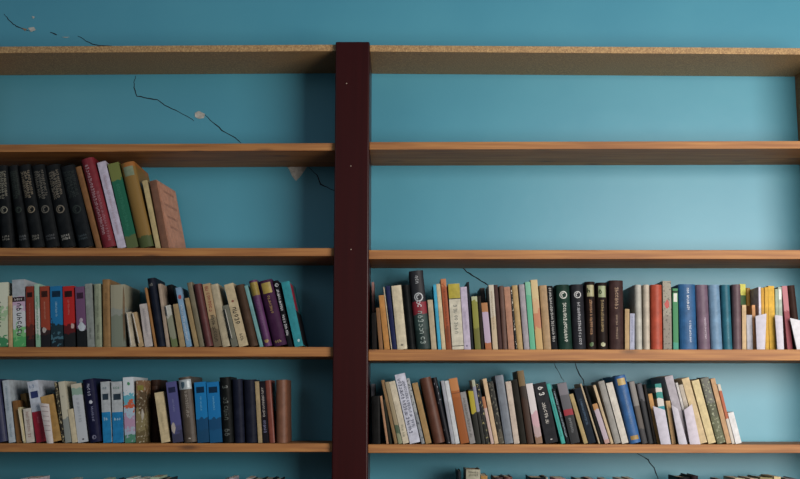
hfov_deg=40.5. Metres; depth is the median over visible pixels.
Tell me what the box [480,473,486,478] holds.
paperback book
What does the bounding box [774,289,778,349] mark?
booklet
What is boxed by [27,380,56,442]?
paperback book
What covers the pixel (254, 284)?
book
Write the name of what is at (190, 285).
book
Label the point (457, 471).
book
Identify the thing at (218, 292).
book
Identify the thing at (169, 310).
booklet
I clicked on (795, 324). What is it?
leaflet
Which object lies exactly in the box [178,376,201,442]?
book
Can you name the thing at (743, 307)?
booklet
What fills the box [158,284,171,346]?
booklet
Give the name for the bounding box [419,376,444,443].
book
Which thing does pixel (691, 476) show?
book
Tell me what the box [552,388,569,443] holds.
booklet
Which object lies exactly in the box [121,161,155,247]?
book
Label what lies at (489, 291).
paperback book
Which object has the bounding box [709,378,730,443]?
paperback book
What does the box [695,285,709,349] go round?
book
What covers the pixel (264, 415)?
paperback book
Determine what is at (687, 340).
book
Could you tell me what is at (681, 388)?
booklet
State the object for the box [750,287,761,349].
paperback book
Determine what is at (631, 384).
book
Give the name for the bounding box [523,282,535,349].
paperback book
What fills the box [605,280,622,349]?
book
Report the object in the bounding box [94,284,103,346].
book
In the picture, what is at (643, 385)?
booklet
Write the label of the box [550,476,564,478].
paperback book
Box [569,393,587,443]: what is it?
booklet
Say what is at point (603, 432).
booklet
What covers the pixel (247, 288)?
booklet
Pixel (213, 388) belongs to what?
paperback book
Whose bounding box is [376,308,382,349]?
booklet
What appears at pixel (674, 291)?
paperback book
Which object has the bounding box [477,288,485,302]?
book
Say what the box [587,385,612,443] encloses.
booklet
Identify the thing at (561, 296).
book
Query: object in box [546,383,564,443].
paperback book
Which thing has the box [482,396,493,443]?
booklet
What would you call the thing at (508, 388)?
paperback book
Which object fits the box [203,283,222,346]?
paperback book
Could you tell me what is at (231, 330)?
booklet
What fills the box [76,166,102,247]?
book
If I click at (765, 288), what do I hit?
paperback book
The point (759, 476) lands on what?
book
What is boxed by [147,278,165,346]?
book
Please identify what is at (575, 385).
booklet
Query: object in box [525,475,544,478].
book
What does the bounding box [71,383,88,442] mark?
paperback book
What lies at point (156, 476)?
paperback book
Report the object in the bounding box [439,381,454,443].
booklet
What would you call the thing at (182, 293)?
paperback book
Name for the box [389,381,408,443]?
paperback book
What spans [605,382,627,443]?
paperback book
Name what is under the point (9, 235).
book
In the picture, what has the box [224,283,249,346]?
paperback book
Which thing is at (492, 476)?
book
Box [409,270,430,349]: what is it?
book
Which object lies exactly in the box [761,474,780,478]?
paperback book
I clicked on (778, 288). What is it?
booklet
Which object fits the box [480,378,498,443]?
paperback book
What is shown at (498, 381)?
book
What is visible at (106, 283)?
book
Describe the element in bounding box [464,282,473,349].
booklet
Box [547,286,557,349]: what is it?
paperback book
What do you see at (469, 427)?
booklet
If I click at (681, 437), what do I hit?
leaflet
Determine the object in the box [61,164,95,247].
book
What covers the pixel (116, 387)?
paperback book
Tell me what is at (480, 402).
booklet
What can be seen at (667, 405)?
booklet
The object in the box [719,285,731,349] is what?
book
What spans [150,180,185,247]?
book
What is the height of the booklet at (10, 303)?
0.168 m
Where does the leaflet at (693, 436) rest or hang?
on the bookcase
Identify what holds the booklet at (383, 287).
on the bookcase
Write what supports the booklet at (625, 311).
on the bookcase
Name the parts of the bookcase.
post, panel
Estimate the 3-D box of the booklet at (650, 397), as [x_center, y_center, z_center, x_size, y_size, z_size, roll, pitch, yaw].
[0.819,0.581,3.521,0.038,0.161,0.070,0,-8,0]
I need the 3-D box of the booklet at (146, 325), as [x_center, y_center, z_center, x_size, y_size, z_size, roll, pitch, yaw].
[-0.827,0.284,3.565,0.048,0.144,0.071,0,-8,0]
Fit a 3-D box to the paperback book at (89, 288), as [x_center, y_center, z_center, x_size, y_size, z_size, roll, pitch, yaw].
[-1.012,0.257,3.601,0.041,0.209,0.138,0,-8,0]
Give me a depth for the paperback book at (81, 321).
3.53 m
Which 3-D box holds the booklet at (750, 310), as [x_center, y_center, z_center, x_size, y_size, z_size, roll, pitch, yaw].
[1.154,0.291,3.564,0.011,0.146,0.070,0,-8,0]
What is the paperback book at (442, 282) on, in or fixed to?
on the bookcase
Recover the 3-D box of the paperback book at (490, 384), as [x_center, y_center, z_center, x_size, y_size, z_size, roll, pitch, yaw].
[0.309,0.567,3.555,0.050,0.200,0.132,0,-8,0]
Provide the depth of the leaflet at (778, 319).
3.50 m
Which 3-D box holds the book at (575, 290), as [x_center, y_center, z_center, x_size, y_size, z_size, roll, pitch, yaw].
[0.581,0.262,3.597,0.041,0.212,0.150,-1,-8,0]
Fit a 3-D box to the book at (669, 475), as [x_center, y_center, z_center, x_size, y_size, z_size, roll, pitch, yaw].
[0.902,0.862,3.502,0.045,0.194,0.137,0,-8,0]
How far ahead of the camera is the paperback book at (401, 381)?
3.49 m
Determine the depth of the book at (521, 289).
3.53 m
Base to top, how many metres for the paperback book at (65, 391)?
0.197 m
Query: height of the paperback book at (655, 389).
0.193 m
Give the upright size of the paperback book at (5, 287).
0.213 m
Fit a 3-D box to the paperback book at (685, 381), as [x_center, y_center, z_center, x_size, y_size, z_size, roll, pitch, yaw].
[0.948,0.561,3.560,0.075,0.212,0.141,0,-8,0]
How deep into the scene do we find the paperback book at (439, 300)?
3.54 m
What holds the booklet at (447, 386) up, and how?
on the bookcase
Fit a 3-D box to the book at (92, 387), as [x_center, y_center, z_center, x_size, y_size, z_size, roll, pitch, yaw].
[-0.992,0.565,3.585,0.071,0.206,0.214,0,-8,0]
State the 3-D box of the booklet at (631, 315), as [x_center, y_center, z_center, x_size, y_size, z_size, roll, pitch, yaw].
[0.756,0.307,3.577,0.020,0.119,0.101,0,-8,0]
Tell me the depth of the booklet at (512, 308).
3.54 m
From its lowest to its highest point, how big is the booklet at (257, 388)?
0.196 m
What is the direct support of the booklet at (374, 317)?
on the bookcase
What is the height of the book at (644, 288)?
0.211 m
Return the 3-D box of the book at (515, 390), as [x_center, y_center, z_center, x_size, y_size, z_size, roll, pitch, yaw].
[0.383,0.564,3.556,0.047,0.206,0.137,0,-8,0]
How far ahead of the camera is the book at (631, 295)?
3.54 m
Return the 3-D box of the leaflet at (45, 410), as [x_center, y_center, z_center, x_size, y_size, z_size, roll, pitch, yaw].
[-1.129,0.586,3.462,0.055,0.127,0.010,-2,-9,16]
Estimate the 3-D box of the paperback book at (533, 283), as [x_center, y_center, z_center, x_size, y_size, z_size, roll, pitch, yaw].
[0.446,0.256,3.609,0.037,0.229,0.151,0,-8,0]
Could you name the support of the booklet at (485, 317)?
on the bookcase
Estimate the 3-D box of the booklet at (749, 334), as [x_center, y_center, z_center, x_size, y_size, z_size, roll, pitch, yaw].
[1.138,0.307,3.562,0.018,0.113,0.070,1,-8,0]
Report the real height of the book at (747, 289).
0.210 m
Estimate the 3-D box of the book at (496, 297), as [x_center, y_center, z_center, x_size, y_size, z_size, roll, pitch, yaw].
[0.320,0.264,3.602,0.027,0.212,0.141,0,-8,0]
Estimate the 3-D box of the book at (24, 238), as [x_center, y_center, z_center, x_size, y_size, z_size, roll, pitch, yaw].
[-1.262,-0.095,3.676,0.088,0.283,0.196,0,-8,0]
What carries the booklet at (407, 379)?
on the bookcase
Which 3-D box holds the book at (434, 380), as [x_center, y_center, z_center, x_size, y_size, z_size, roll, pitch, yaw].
[0.133,0.560,3.558,0.062,0.213,0.148,0,-8,0]
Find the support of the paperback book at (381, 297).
on the bookcase
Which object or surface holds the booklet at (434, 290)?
on the bookcase
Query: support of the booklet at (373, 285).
on the bookcase
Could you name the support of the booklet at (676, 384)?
on the bookcase
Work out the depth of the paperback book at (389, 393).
3.49 m
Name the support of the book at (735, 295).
on the bookcase
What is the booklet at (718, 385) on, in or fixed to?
on the bookcase
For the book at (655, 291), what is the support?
on the bookcase
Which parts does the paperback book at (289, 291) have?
panel, panel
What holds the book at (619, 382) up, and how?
on the bookcase
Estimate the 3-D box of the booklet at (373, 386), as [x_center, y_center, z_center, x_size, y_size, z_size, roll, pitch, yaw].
[-0.087,0.581,3.629,0.013,0.192,0.122,-1,-8,0]
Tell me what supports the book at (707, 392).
on the bookcase
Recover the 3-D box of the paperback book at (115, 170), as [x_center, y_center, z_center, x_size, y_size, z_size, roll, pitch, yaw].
[-0.917,-0.099,3.683,0.112,0.294,0.196,0,-8,0]
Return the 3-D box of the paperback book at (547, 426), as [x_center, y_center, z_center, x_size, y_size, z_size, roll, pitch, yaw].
[0.469,0.567,3.552,0.075,0.198,0.129,0,-8,0]
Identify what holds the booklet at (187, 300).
on the bookcase
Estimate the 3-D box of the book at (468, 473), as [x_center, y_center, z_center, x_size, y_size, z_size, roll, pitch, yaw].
[0.232,0.852,3.516,0.046,0.217,0.145,1,-8,0]
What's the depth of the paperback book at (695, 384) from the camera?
3.49 m
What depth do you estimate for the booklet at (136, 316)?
3.53 m
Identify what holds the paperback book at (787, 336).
on the bookcase
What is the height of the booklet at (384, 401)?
0.141 m
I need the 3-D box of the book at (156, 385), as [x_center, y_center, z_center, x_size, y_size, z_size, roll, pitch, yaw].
[-0.806,0.572,3.625,0.037,0.203,0.132,0,-8,0]
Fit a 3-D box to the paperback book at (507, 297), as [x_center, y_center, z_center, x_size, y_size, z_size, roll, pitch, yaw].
[0.356,0.266,3.600,0.032,0.206,0.136,0,-8,0]
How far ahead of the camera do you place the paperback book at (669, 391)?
3.50 m
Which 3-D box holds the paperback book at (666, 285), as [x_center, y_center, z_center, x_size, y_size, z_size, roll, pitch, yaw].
[0.872,0.258,3.607,0.027,0.225,0.149,1,-8,0]
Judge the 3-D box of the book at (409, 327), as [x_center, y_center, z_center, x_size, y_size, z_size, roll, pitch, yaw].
[0.028,0.263,3.599,0.047,0.212,0.148,0,-8,0]
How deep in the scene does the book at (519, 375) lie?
3.49 m
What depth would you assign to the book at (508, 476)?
3.47 m
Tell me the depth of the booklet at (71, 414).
3.48 m
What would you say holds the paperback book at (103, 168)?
on the bookcase
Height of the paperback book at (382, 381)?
0.204 m
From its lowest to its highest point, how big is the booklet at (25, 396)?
0.160 m
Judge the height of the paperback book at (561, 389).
0.197 m
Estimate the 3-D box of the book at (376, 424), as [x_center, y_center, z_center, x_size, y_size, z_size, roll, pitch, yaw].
[-0.077,0.585,3.519,0.026,0.152,0.071,-1,-8,0]
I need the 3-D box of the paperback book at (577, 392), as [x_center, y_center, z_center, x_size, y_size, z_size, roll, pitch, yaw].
[0.595,0.575,3.546,0.066,0.180,0.120,0,-8,0]
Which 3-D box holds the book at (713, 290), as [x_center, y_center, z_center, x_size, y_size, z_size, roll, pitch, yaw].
[1.027,0.263,3.596,0.036,0.211,0.149,0,-8,0]
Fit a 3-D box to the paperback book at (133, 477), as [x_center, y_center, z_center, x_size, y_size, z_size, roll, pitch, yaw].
[-0.860,0.863,3.503,0.026,0.188,0.124,0,-8,0]
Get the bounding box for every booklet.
[8,296,12,346]
[12,400,24,442]
[18,407,27,442]
[20,393,30,407]
[23,408,35,442]
[34,284,44,346]
[40,394,61,442]
[54,382,64,442]
[68,409,77,442]
[126,312,138,346]
[131,312,144,346]
[140,303,153,346]
[145,288,157,346]
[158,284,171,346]
[165,305,179,346]
[173,304,185,346]
[185,298,199,346]
[222,304,238,346]
[244,285,263,346]
[255,381,262,442]
[371,384,375,404]
[372,282,374,312]
[372,313,376,349]
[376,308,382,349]
[380,396,388,443]
[383,287,391,349]
[383,400,391,443]
[406,378,424,443]
[427,300,436,349]
[432,284,440,349]
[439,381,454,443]
[444,380,459,443]
[460,391,474,443]
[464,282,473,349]
[475,384,488,443]
[477,296,483,349]
[481,303,491,349]
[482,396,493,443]
[510,288,516,349]
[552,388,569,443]
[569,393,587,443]
[574,384,599,443]
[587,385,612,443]
[592,403,609,443]
[623,309,628,349]
[629,313,634,349]
[642,384,656,443]
[648,393,659,443]
[664,401,675,443]
[675,383,688,443]
[678,384,687,408]
[716,384,734,443]
[727,412,741,443]
[741,305,745,349]
[746,305,756,349]
[746,315,752,349]
[774,287,782,349]
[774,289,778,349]
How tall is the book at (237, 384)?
0.204 m
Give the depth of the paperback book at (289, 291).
3.54 m
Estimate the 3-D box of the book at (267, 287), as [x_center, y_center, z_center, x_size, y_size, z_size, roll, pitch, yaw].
[-0.415,0.250,3.604,0.097,0.224,0.156,0,-8,0]
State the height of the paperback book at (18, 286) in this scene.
0.223 m
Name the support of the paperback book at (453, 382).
on the bookcase
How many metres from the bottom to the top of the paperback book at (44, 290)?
0.201 m
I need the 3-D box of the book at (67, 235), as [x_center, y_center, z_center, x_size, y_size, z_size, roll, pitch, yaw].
[-1.124,-0.097,3.677,0.113,0.288,0.198,0,-8,0]
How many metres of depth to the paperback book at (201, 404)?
3.49 m
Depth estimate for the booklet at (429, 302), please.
3.53 m
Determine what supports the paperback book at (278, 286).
on the bookcase
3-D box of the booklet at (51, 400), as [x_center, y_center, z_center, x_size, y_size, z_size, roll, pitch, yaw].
[-1.122,0.580,3.518,0.075,0.155,0.071,0,-8,0]
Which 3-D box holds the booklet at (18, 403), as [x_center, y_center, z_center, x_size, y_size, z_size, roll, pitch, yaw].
[-1.232,0.590,3.518,0.036,0.136,0.070,0,-8,0]
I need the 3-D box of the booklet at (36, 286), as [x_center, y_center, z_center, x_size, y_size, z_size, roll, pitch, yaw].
[-1.182,0.258,3.603,0.032,0.208,0.138,0,-8,0]
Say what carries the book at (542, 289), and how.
on the bookcase
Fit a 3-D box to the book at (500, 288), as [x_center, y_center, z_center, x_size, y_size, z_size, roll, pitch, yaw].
[0.337,0.265,3.601,0.025,0.209,0.139,0,-8,0]
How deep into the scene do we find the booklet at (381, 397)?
3.48 m
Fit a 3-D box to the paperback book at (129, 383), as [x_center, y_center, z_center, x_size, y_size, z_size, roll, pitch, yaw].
[-0.872,0.563,3.589,0.048,0.211,0.207,0,-8,0]
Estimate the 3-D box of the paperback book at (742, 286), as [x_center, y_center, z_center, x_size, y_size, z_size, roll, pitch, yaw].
[1.145,0.269,3.675,0.020,0.224,0.123,1,-8,0]
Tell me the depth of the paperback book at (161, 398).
3.49 m
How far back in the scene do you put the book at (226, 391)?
3.48 m
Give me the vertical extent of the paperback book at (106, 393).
0.196 m
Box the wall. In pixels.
[0,0,799,478]
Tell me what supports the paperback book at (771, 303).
on the bookcase
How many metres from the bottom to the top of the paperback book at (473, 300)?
0.175 m
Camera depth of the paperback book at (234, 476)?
3.52 m
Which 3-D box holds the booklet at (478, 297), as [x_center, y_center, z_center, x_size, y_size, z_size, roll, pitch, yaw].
[0.264,0.280,3.586,0.018,0.176,0.116,0,-8,0]
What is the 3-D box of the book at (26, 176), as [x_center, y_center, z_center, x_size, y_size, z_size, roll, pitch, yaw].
[-1.219,-0.096,3.673,0.102,0.285,0.197,0,-8,0]
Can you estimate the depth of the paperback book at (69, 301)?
3.53 m
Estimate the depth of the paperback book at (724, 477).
3.52 m
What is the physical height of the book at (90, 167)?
0.310 m
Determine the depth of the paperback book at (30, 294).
3.53 m
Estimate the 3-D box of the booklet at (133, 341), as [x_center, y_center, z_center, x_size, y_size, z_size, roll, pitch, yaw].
[-0.877,0.297,3.554,0.036,0.116,0.082,0,-8,0]
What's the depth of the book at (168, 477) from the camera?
3.53 m
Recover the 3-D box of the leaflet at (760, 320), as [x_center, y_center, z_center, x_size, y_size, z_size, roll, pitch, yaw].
[1.169,0.297,3.505,0.039,0.116,0.017,0,-8,0]
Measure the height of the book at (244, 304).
0.207 m
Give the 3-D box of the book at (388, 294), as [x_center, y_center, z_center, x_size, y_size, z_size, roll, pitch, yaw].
[-0.029,0.265,3.602,0.038,0.210,0.140,0,-8,0]
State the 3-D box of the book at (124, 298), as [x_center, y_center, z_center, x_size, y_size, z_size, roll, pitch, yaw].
[-0.919,0.263,3.635,0.059,0.206,0.205,0,-8,0]
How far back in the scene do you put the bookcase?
3.60 m
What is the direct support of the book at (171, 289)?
on the bookcase
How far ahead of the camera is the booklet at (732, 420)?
3.48 m
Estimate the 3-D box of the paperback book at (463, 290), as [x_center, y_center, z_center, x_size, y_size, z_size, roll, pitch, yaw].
[0.214,0.266,3.599,0.034,0.206,0.136,0,-8,0]
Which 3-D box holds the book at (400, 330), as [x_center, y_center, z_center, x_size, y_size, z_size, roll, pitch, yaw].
[-0.002,0.264,3.602,0.053,0.212,0.140,0,-8,0]
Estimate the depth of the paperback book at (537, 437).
3.49 m
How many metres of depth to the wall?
3.83 m
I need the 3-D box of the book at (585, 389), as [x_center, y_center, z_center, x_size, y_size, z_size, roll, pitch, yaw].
[0.622,0.572,3.547,0.060,0.187,0.127,0,-8,0]
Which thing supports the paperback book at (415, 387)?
on the bookcase
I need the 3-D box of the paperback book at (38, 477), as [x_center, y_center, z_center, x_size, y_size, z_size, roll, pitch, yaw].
[-1.165,0.862,3.504,0.035,0.188,0.124,0,-8,0]
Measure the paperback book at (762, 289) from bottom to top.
0.202 m
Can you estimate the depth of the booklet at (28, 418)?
3.48 m
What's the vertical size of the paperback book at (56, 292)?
0.201 m
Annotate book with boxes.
[0,165,19,247]
[0,282,11,346]
[0,379,10,442]
[2,380,29,442]
[8,165,31,247]
[12,279,37,346]
[18,164,45,247]
[26,286,35,346]
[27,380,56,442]
[29,475,49,478]
[31,164,60,247]
[40,286,50,346]
[46,164,78,247]
[50,286,63,346]
[58,381,75,442]
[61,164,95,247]
[63,286,76,346]
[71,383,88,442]
[75,286,87,346]
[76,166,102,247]
[81,157,117,247]
[83,378,110,442]
[85,283,94,346]
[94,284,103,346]
[97,161,126,247]
[100,381,112,442]
[102,279,119,346]
[108,162,139,247]
[110,284,139,346]
[111,381,124,442]
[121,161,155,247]
[123,377,147,442]
[126,476,140,478]
[136,380,150,442]
[142,180,161,247]
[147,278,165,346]
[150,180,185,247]
[150,475,166,478]
[151,380,167,441]
[154,392,172,442]
[162,476,177,478]
[166,381,183,442]
[167,284,177,305]
[175,287,193,346]
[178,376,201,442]
[187,282,205,346]
[194,283,213,346]
[194,382,209,442]
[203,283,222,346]
[206,381,222,442]
[211,284,231,346]
[220,377,236,442]
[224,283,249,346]
[229,475,238,478]
[232,379,246,442]
[236,284,259,346]
[244,379,259,442]
[249,280,273,346]
[259,279,287,346]
[259,381,268,442]
[265,380,276,442]
[274,280,294,346]
[276,380,291,442]
[281,281,307,346]
[372,396,380,443]
[379,295,389,349]
[381,380,397,443]
[385,286,396,349]
[385,382,401,443]
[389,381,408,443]
[391,285,406,349]
[395,373,419,443]
[401,285,415,349]
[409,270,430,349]
[412,382,430,443]
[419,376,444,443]
[431,377,450,443]
[436,284,445,349]
[439,279,451,349]
[447,283,463,349]
[447,378,468,443]
[455,468,460,478]
[460,287,470,349]
[463,467,479,478]
[466,389,480,443]
[469,380,484,443]
[470,296,480,349]
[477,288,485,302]
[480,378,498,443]
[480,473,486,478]
[485,285,497,349]
[487,381,503,443]
[491,375,512,443]
[491,475,502,478]
[494,285,502,349]
[498,286,507,349]
[500,474,511,478]
[504,287,514,349]
[504,381,519,443]
[507,379,526,443]
[510,285,522,349]
[512,370,533,443]
[517,284,529,349]
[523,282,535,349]
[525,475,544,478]
[526,383,542,443]
[529,280,542,349]
[533,382,557,443]
[538,285,550,349]
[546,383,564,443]
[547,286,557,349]
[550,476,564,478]
[552,382,579,443]
[553,284,571,349]
[568,387,595,443]
[569,284,585,349]
[582,282,595,349]
[582,385,602,443]
[591,380,620,443]
[595,282,607,349]
[602,375,640,443]
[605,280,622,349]
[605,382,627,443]
[623,285,641,349]
[627,381,647,443]
[635,383,653,443]
[641,285,649,349]
[646,383,664,409]
[649,285,661,349]
[650,375,688,442]
[655,281,671,349]
[668,474,689,478]
[671,284,696,349]
[671,288,678,349]
[674,377,706,443]
[680,473,697,478]
[689,377,724,443]
[690,379,715,443]
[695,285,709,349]
[707,285,721,349]
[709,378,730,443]
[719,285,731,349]
[723,476,743,478]
[730,284,741,349]
[738,476,756,478]
[740,284,745,304]
[746,288,749,305]
[747,475,772,478]
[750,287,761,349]
[761,288,764,349]
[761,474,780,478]
[763,287,768,349]
[766,286,775,349]
[780,286,792,349]
[787,285,799,349]
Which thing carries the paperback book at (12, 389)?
on the bookcase
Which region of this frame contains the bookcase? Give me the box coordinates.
[0,42,799,478]
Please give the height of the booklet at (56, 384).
0.194 m
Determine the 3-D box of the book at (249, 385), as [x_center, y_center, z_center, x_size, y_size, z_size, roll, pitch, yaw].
[-0.482,0.561,3.550,0.048,0.202,0.142,0,-8,0]
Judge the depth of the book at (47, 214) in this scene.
3.58 m
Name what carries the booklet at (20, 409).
on the bookcase
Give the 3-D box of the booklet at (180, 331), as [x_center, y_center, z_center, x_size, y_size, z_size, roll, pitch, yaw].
[-0.720,0.285,3.566,0.045,0.143,0.070,0,-8,0]
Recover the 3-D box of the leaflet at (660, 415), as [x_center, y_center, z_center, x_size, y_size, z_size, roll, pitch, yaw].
[0.836,0.592,3.460,0.052,0.120,0.013,-1,-9,7]
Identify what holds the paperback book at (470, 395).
on the bookcase
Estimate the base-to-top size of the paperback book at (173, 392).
0.197 m
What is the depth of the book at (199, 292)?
3.53 m
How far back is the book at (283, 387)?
3.49 m
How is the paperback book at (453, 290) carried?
on the bookcase
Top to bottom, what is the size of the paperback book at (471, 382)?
0.205 m
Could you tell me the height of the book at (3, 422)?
0.204 m
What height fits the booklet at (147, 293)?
0.195 m
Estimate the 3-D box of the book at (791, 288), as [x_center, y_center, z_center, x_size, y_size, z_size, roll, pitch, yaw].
[1.286,0.264,3.599,0.038,0.211,0.147,0,-8,0]
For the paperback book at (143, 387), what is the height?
0.200 m
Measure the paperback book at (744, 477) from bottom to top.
0.190 m
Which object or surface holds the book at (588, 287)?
on the bookcase
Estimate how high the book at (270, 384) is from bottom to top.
0.200 m
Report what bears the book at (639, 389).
on the bookcase
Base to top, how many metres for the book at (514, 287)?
0.211 m
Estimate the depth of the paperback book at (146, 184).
3.59 m
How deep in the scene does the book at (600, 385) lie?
3.49 m
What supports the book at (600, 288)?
on the bookcase
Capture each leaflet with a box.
[40,403,52,442]
[653,406,670,443]
[671,406,686,443]
[684,404,699,443]
[755,314,765,348]
[775,315,783,348]
[790,318,799,348]

